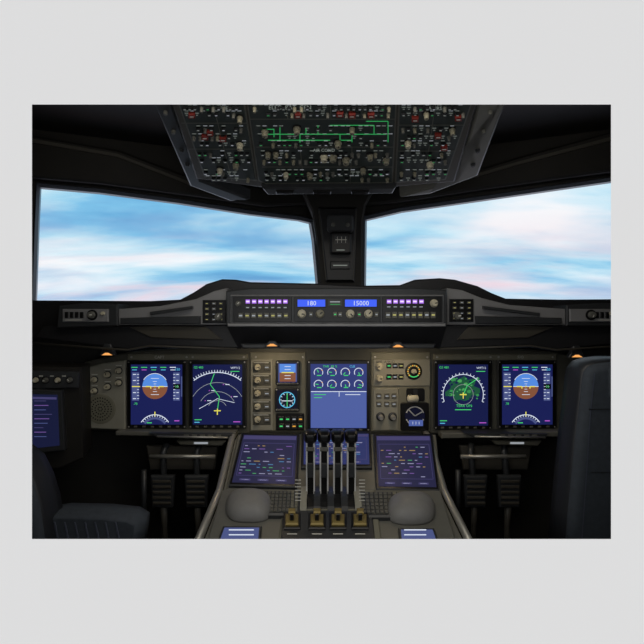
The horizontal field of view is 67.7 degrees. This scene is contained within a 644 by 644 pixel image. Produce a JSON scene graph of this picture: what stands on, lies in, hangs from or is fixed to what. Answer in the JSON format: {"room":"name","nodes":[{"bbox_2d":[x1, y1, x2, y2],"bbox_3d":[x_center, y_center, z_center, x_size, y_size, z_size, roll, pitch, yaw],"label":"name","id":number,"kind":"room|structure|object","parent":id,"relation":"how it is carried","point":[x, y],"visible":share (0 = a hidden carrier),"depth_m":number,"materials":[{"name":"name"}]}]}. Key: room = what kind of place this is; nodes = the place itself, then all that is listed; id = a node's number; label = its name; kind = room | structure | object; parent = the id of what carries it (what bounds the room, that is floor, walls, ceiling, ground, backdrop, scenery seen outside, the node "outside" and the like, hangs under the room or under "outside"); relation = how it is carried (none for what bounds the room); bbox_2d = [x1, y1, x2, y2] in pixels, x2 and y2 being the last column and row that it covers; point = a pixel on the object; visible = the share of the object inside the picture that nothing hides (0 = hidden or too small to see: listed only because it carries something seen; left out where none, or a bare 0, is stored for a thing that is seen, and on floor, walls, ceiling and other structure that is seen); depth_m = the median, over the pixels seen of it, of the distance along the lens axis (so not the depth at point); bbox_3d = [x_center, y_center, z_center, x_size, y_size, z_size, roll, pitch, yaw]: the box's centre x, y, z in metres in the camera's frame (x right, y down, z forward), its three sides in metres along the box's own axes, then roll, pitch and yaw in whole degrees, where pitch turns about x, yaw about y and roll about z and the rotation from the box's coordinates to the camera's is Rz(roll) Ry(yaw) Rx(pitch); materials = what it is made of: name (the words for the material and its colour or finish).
{"room":"control cabin","nodes":[
{"label":"control cabin","id":0,"kind":"room"},
{"bbox_2d":[32,129,315,538],"bbox_3d":[-0.779,0.235,2.122,1.783,2.030,0.050,0,0,-21],"label":"wall","id":1,"kind":"structure","parent":0,"point":[109,472],"depth_m":2.06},
{"bbox_2d":[32,136,306,207],"bbox_3d":[-0.668,-0.647,2.108,1.414,0.207,0.056,0,0,-21],"label":"trim","id":2,"kind":"structure","parent":1,"relation":"attached to","point":[53,160],"depth_m":2.01,"materials":[{"name":"black plastic"}]},
{"bbox_2d":[32,182,318,299],"bbox_3d":[-0.591,-0.297,2.177,1.265,0.539,0.044,0,0,-21],"label":"window","id":3,"kind":"structure","parent":1,"relation":"in","point":[47,186],"depth_m":2.09,"materials":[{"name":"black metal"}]},
{"bbox_2d":[32,105,610,146],"bbox_3d":[0.000,-0.805,1.640,3.200,0.050,1.620,0,0,0],"label":"ceiling","id":4,"kind":"structure","parent":0,"point":[131,123],"depth_m":1.87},
{"bbox_2d":[155,105,250,200],"bbox_3d":[-0.386,-0.580,1.608,0.209,0.207,0.595,0,0,0],"label":"support bracket","id":5,"kind":"object","parent":4,"relation":"attached to","point":[229,191],"depth_m":1.68,"materials":[{"name":"grey metal"}]},
{"bbox_2d":[173,105,475,193],"bbox_3d":[0.015,-0.625,1.556,0.936,0.310,0.509,0,0,0],"label":"overhead panel","id":6,"kind":"object","parent":4,"relation":"attached to","point":[278,149],"visible":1,"depth_m":1.52,"materials":[{"name":"black plastic"}]},
{"bbox_2d":[399,105,503,196],"bbox_3d":[0.430,-0.583,1.590,0.258,0.200,0.558,0,0,0],"label":"support bracket","id":7,"kind":"object","parent":4,"relation":"attached to","point":[485,119],"depth_m":1.57,"materials":[{"name":"grey metal"}]},
{"bbox_2d":[0,0,643,643],"bbox_3d":[0.000,0.000,0.815,3.200,2.500,0.030,0,0,0],"label":"wall","id":8,"kind":"structure","parent":0,"point":[53,52],"depth_m":0.80,"materials":[{"name":"paint"}]},
{"bbox_2d":[364,129,610,538],"bbox_3d":[0.839,0.235,2.099,1.654,2.030,0.050,0,0,21],"label":"wall","id":9,"kind":"structure","parent":0,"point":[530,520],"depth_m":2.07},
{"bbox_2d":[302,193,371,285],"bbox_3d":[0.073,-0.362,2.255,0.348,0.522,0.150,0,0,0],"label":"post","id":10,"kind":"object","parent":9,"relation":"attached to","point":[320,206],"visible":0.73,"depth_m":2.20,"materials":[{"name":"black plastic"}]},
{"bbox_2d":[330,261,349,269],"bbox_3d":[0.083,-0.257,2.177,0.092,0.037,0.006,0,0,0],"label":"placard","id":11,"kind":"object","parent":10,"relation":"attached to","point":[334,265],"visible":1,"depth_m":2.17,"materials":[{"name":"grey plastic"}]},
{"bbox_2d":[327,214,353,254],"bbox_3d":[0.083,-0.394,2.159,0.119,0.183,0.042,0,0,0],"label":"standby compass","id":12,"kind":"object","parent":10,"relation":"attached to","point":[340,226],"visible":1,"depth_m":2.15,"materials":[{"name":"grey plastic"}]},
{"bbox_2d":[363,177,610,285],"bbox_3d":[0.731,-0.310,2.123,1.170,0.566,0.044,0,0,21],"label":"window","id":13,"kind":"structure","parent":9,"relation":"in","point":[606,180],"depth_m":2.14,"materials":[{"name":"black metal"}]},
{"bbox_2d":[366,132,610,206],"bbox_3d":[0.740,-0.669,2.080,1.235,0.230,0.056,0,0,21],"label":"trim","id":14,"kind":"structure","parent":9,"relation":"attached to","point":[589,157],"depth_m":2.00,"materials":[{"name":"black plastic"}]},
{"bbox_3d":[0.000,1.275,1.640,3.200,0.050,1.620,0,0,0],"label":"floor","id":15,"kind":"structure","parent":0,"visible":0},
{"bbox_2d":[32,362,91,468],"bbox_3d":[-1.175,0.700,1.498,0.631,1.100,0.796,0,0,0],"label":"console","id":16,"kind":"object","parent":15,"relation":"on","point":[74,378],"visible":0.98,"depth_m":1.71,"materials":[{"name":"grey plastic"}]},
{"bbox_2d":[32,388,66,452],"bbox_3d":[-0.978,0.341,1.666,0.160,0.229,0.040,0,0,-17],"label":"display","id":17,"kind":"object","parent":16,"relation":"attached to","point":[49,434],"visible":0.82,"depth_m":1.66,"materials":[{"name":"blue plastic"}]},
{"bbox_2d":[32,444,149,538],"bbox_3d":[-0.806,0.784,1.339,0.638,0.932,0.222,0,0,0],"label":"seat","id":18,"kind":"object","parent":15,"relation":"on","point":[51,519],"visible":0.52,"depth_m":1.28,"materials":[{"name":"grey leather"}]},
{"bbox_2d":[141,443,218,538],"bbox_3d":[-0.548,0.860,1.830,0.282,0.780,0.140,0,0,0],"label":"rudder pedals","id":19,"kind":"object","parent":15,"relation":"on","point":[165,457],"visible":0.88,"depth_m":1.83,"materials":[{"name":"grey plastic"}]},
{"bbox_2d":[194,431,471,538],"bbox_3d":[0.042,0.839,1.505,0.802,0.822,0.851,0,0,0],"label":"pedestal","id":20,"kind":"object","parent":15,"relation":"on","point":[444,526],"visible":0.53,"depth_m":1.49,"materials":[{"name":"metal"}]},
{"bbox_2d":[218,526,261,538],"bbox_3d":[-0.226,0.601,1.330,0.122,0.028,0.113,0,0,0],"label":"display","id":21,"kind":"object","parent":20,"relation":"attached to","point":[227,532],"visible":0.57,"depth_m":1.35,"materials":[{"name":"blue glass"}]},
{"bbox_2d":[226,488,270,522],"bbox_3d":[-0.228,0.560,1.494,0.149,0.064,0.159,0,0,0],"label":"palm rest","id":22,"kind":"object","parent":20,"relation":"on","point":[243,505],"visible":0.98,"depth_m":1.44,"materials":[{"name":"rubber"}]},
{"bbox_2d":[229,433,299,489],"bbox_3d":[-0.200,0.497,1.737,0.231,0.138,0.244,0,0,0],"label":"display","id":23,"kind":"object","parent":20,"relation":"attached to","point":[262,460],"visible":0.99,"depth_m":1.71,"materials":[{"name":"blue glass"}]},
{"bbox_2d":[265,491,300,518],"bbox_3d":[-0.132,0.569,1.508,0.132,0.040,0.145,0,0,0],"label":"keyboard","id":24,"kind":"object","parent":20,"relation":"on","point":[281,501],"visible":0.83,"depth_m":1.49,"materials":[{"name":"grey plastic"}]},
{"bbox_2d":[281,508,374,538],"bbox_3d":[0.017,0.577,1.371,0.272,0.065,0.194,0,0,0],"label":"switch panel","id":25,"kind":"object","parent":20,"relation":"attached to","point":[315,524],"visible":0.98,"depth_m":1.37,"materials":[{"name":"grey plastic"}]},
{"bbox_2d":[295,429,364,510],"bbox_3d":[0.024,0.479,1.557,0.210,0.254,0.234,0,0,0],"label":"lever","id":26,"kind":"object","parent":20,"relation":"on","point":[324,496],"visible":0.95,"depth_m":1.53,"materials":[{"name":"grey plastic"}]},
{"bbox_2d":[85,348,579,437],"bbox_3d":[0.080,0.270,1.920,2.064,0.364,0.120,0,0,0],"label":"panel","id":27,"kind":"object","parent":20,"relation":"on","point":[303,355],"visible":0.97,"depth_m":1.92,"materials":[{"name":"metal"}]},
{"bbox_2d":[90,360,126,429],"bbox_3d":[-0.866,0.290,1.900,0.172,0.276,0.041,0,0,0],"label":"panel","id":28,"kind":"object","parent":27,"relation":"attached to","point":[108,381],"visible":0.94,"depth_m":1.90,"materials":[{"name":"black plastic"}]},
{"bbox_2d":[127,360,186,428],"bbox_3d":[-0.657,0.288,1.911,0.238,0.272,0.015,0,0,0],"label":"display","id":29,"kind":"object","parent":27,"relation":"attached to","point":[156,389],"visible":1,"depth_m":1.91,"materials":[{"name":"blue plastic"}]},
{"bbox_2d":[149,432,232,445],"bbox_3d":[-0.506,0.450,1.893,0.322,0.050,0.134,0,0,0],"label":"tray","id":30,"kind":"object","parent":27,"relation":"attached to","point":[185,438],"visible":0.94,"depth_m":1.84,"materials":[{"name":"grey plastic"}]},
{"bbox_2d":[189,360,246,428],"bbox_3d":[-0.415,0.288,1.911,0.230,0.272,0.016,0,0,0],"label":"display","id":31,"kind":"object","parent":27,"relation":"attached to","point":[217,388],"visible":1,"depth_m":1.91,"materials":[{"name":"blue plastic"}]},
{"bbox_2d":[251,359,272,429],"bbox_3d":[-0.240,0.290,1.902,0.088,0.284,0.024,0,0,0],"label":"panel","id":32,"kind":"object","parent":27,"relation":"attached to","point":[261,369],"visible":1,"depth_m":1.91,"materials":[{"name":"beige"}]},
{"bbox_2d":[275,387,299,411],"bbox_3d":[-0.138,0.308,1.909,0.100,0.096,0.021,0,0,0],"label":"indicator","id":33,"kind":"object","parent":27,"relation":"attached to","point":[287,399],"visible":1,"depth_m":1.90,"materials":[{"name":"black glass"}]},
{"bbox_2d":[276,360,299,385],"bbox_3d":[-0.136,0.202,1.909,0.096,0.100,0.021,0,0,0],"label":"indicator","id":34,"kind":"object","parent":27,"relation":"attached to","point":[287,371],"visible":1,"depth_m":1.90,"materials":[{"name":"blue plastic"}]},
{"bbox_2d":[276,413,303,430],"bbox_3d":[-0.128,0.398,1.910,0.112,0.068,0.009,0,0,0],"label":"panel","id":35,"kind":"object","parent":27,"relation":"attached to","point":[284,421],"visible":1,"depth_m":1.91,"materials":[{"name":"black plastic"}]},
{"bbox_2d":[32,278,610,350],"bbox_3d":[-0.008,-0.032,1.830,2.929,0.276,0.280,0,0,0],"label":"shield","id":36,"kind":"object","parent":27,"relation":"attached to","point":[498,322],"visible":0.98,"depth_m":1.76,"materials":[{"name":"plastic"}]},
{"bbox_2d":[63,309,108,321],"bbox_3d":[-0.859,-0.024,1.735,0.168,0.047,0.027,0,0,0],"label":"control panel","id":37,"kind":"object","parent":36,"relation":"attached to","point":[69,315],"visible":1,"depth_m":1.74,"materials":[{"name":"black plastic"}]},
{"bbox_2d":[100,344,116,354],"bbox_3d":[-0.793,0.102,1.780,0.059,0.042,0.021,0,0,0],"label":"reading lamp","id":38,"kind":"object","parent":36,"relation":"attached to","point":[104,351],"visible":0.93,"depth_m":1.77,"materials":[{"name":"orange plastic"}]},
{"bbox_2d":[203,300,225,322],"bbox_3d":[-0.394,-0.038,1.746,0.084,0.084,0.029,0,0,0],"label":"control panel","id":39,"kind":"object","parent":36,"relation":"attached to","point":[214,311],"visible":0.99,"depth_m":1.75,"materials":[{"name":"grey plastic"}]},
{"bbox_2d":[265,341,279,345],"bbox_3d":[-0.177,0.077,1.710,0.057,0.020,0.021,0,0,0],"label":"reading lamp","id":40,"kind":"object","parent":36,"relation":"attached to","point":[270,343],"visible":1,"depth_m":1.70,"materials":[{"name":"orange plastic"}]},
{"bbox_2d":[231,295,443,322],"bbox_3d":[0.053,-0.046,1.681,0.751,0.099,0.039,0,0,0],"label":"control panel","id":41,"kind":"object","parent":36,"relation":"attached to","point":[244,308],"visible":1,"depth_m":1.69,"materials":[{"name":"grey plastic"}]},
{"bbox_2d":[390,342,404,346],"bbox_3d":[0.269,0.081,1.710,0.057,0.020,0.021,0,0,0],"label":"reading lamp","id":42,"kind":"object","parent":36,"relation":"attached to","point":[395,344],"visible":1,"depth_m":1.70,"materials":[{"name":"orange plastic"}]},
{"bbox_2d":[449,299,472,321],"bbox_3d":[0.510,-0.042,1.746,0.088,0.084,0.029,0,0,0],"label":"control panel","id":43,"kind":"object","parent":36,"relation":"attached to","point":[460,310],"visible":1,"depth_m":1.75,"materials":[{"name":"grey plastic"}]},
{"bbox_2d":[567,346,583,356],"bbox_3d":[0.940,0.110,1.780,0.059,0.042,0.021,0,0,0],"label":"reading lamp","id":44,"kind":"object","parent":36,"relation":"attached to","point":[572,353],"visible":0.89,"depth_m":1.77,"materials":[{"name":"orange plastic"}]},
{"bbox_2d":[569,309,610,321],"bbox_3d":[0.983,-0.024,1.735,0.168,0.047,0.027,0,0,0],"label":"light panel","id":45,"kind":"object","parent":36,"relation":"attached to","point":[575,315],"visible":0.77,"depth_m":1.74,"materials":[{"name":"black plastic"}]},
{"bbox_2d":[307,360,369,431],"bbox_3d":[0.066,0.294,1.911,0.252,0.284,0.015,0,0,0],"label":"display","id":46,"kind":"object","parent":27,"relation":"attached to","point":[338,391],"visible":0.92,"depth_m":1.91,"materials":[{"name":"blue glass"}]},
{"bbox_2d":[373,359,429,429],"bbox_3d":[0.318,0.290,1.892,0.228,0.284,0.044,0,0,0],"label":"panel","id":47,"kind":"object","parent":27,"relation":"attached to","point":[386,372],"visible":1,"depth_m":1.91,"materials":[{"name":"beige plastic"}]},
{"bbox_2d":[400,402,428,430],"bbox_3d":[0.368,0.376,1.907,0.112,0.112,0.014,0,0,0],"label":"pressure gauge","id":48,"kind":"object","parent":27,"relation":"attached to","point":[414,416],"visible":1,"depth_m":1.90,"materials":[{"name":"black glass"}]},
{"bbox_2d":[406,388,424,401],"bbox_3d":[0.369,0.290,1.879,0.078,0.052,0.070,0,0,0],"label":"lever","id":49,"kind":"object","parent":27,"relation":"attached to","point":[412,394],"visible":1,"depth_m":1.91,"materials":[{"name":"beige plastic"}]},
{"bbox_2d":[433,360,491,429],"bbox_3d":[0.560,0.290,1.911,0.232,0.276,0.016,0,0,0],"label":"display","id":50,"kind":"object","parent":27,"relation":"attached to","point":[462,389],"visible":1,"depth_m":1.91,"materials":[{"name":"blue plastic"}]},
{"bbox_2d":[460,429,546,445],"bbox_3d":[0.705,0.450,1.893,0.322,0.050,0.134,0,0,0],"label":"tray","id":51,"kind":"object","parent":27,"relation":"attached to","point":[496,436],"visible":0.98,"depth_m":1.84,"materials":[{"name":"grey plastic"}]},
{"bbox_2d":[497,360,555,428],"bbox_3d":[0.815,0.288,1.911,0.234,0.272,0.015,0,0,0],"label":"display","id":52,"kind":"object","parent":27,"relation":"attached to","point":[526,389],"visible":1,"depth_m":1.91,"materials":[{"name":"blue glass"}]},
{"bbox_2d":[301,432,371,469],"bbox_3d":[0.055,0.474,1.779,0.270,0.098,0.170,0,0,0],"label":"display","id":53,"kind":"object","parent":20,"relation":"attached to","point":[363,445],"visible":0.34,"depth_m":1.75,"materials":[{"name":"blue glass"}]},
{"bbox_2d":[360,492,398,520],"bbox_3d":[0.190,0.570,1.499,0.153,0.041,0.149,0,0,0],"label":"keyboard","id":54,"kind":"object","parent":20,"relation":"on","point":[375,504],"visible":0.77,"depth_m":1.48,"materials":[{"name":"grey plastic"}]},
{"bbox_2d":[373,434,438,490],"bbox_3d":[0.303,0.501,1.729,0.244,0.142,0.251,0,0,0],"label":"display","id":55,"kind":"object","parent":20,"relation":"attached to","point":[401,461],"visible":1,"depth_m":1.71,"materials":[{"name":"blue glass"}]},
{"bbox_2d":[388,491,434,524],"bbox_3d":[0.275,0.563,1.477,0.155,0.063,0.150,0,0,0],"label":"palm rest","id":56,"kind":"object","parent":20,"relation":"on","point":[406,507],"visible":0.98,"depth_m":1.43,"materials":[{"name":"rubber"}]},
{"bbox_2d":[398,528,437,538],"bbox_3d":[0.264,0.602,1.325,0.114,0.026,0.103,0,0,0],"label":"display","id":57,"kind":"object","parent":20,"relation":"attached to","point":[403,533],"visible":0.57,"depth_m":1.34,"materials":[{"name":"blue glass"}]},
{"bbox_2d":[455,443,530,538],"bbox_3d":[0.664,0.860,1.830,0.317,0.780,0.140,0,0,0],"label":"rudder pedals","id":58,"kind":"object","parent":15,"relation":"on","point":[473,457],"visible":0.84,"depth_m":1.83,"materials":[{"name":"grey plastic"}]},
{"bbox_2d":[548,356,610,538],"bbox_3d":[0.854,0.672,1.357,0.469,1.156,0.285,0,0,0],"label":"seat","id":59,"kind":"object","parent":15,"relation":"on","point":[580,508],"visible":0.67,"depth_m":1.23,"materials":[{"name":"grey leather"}]}
]}

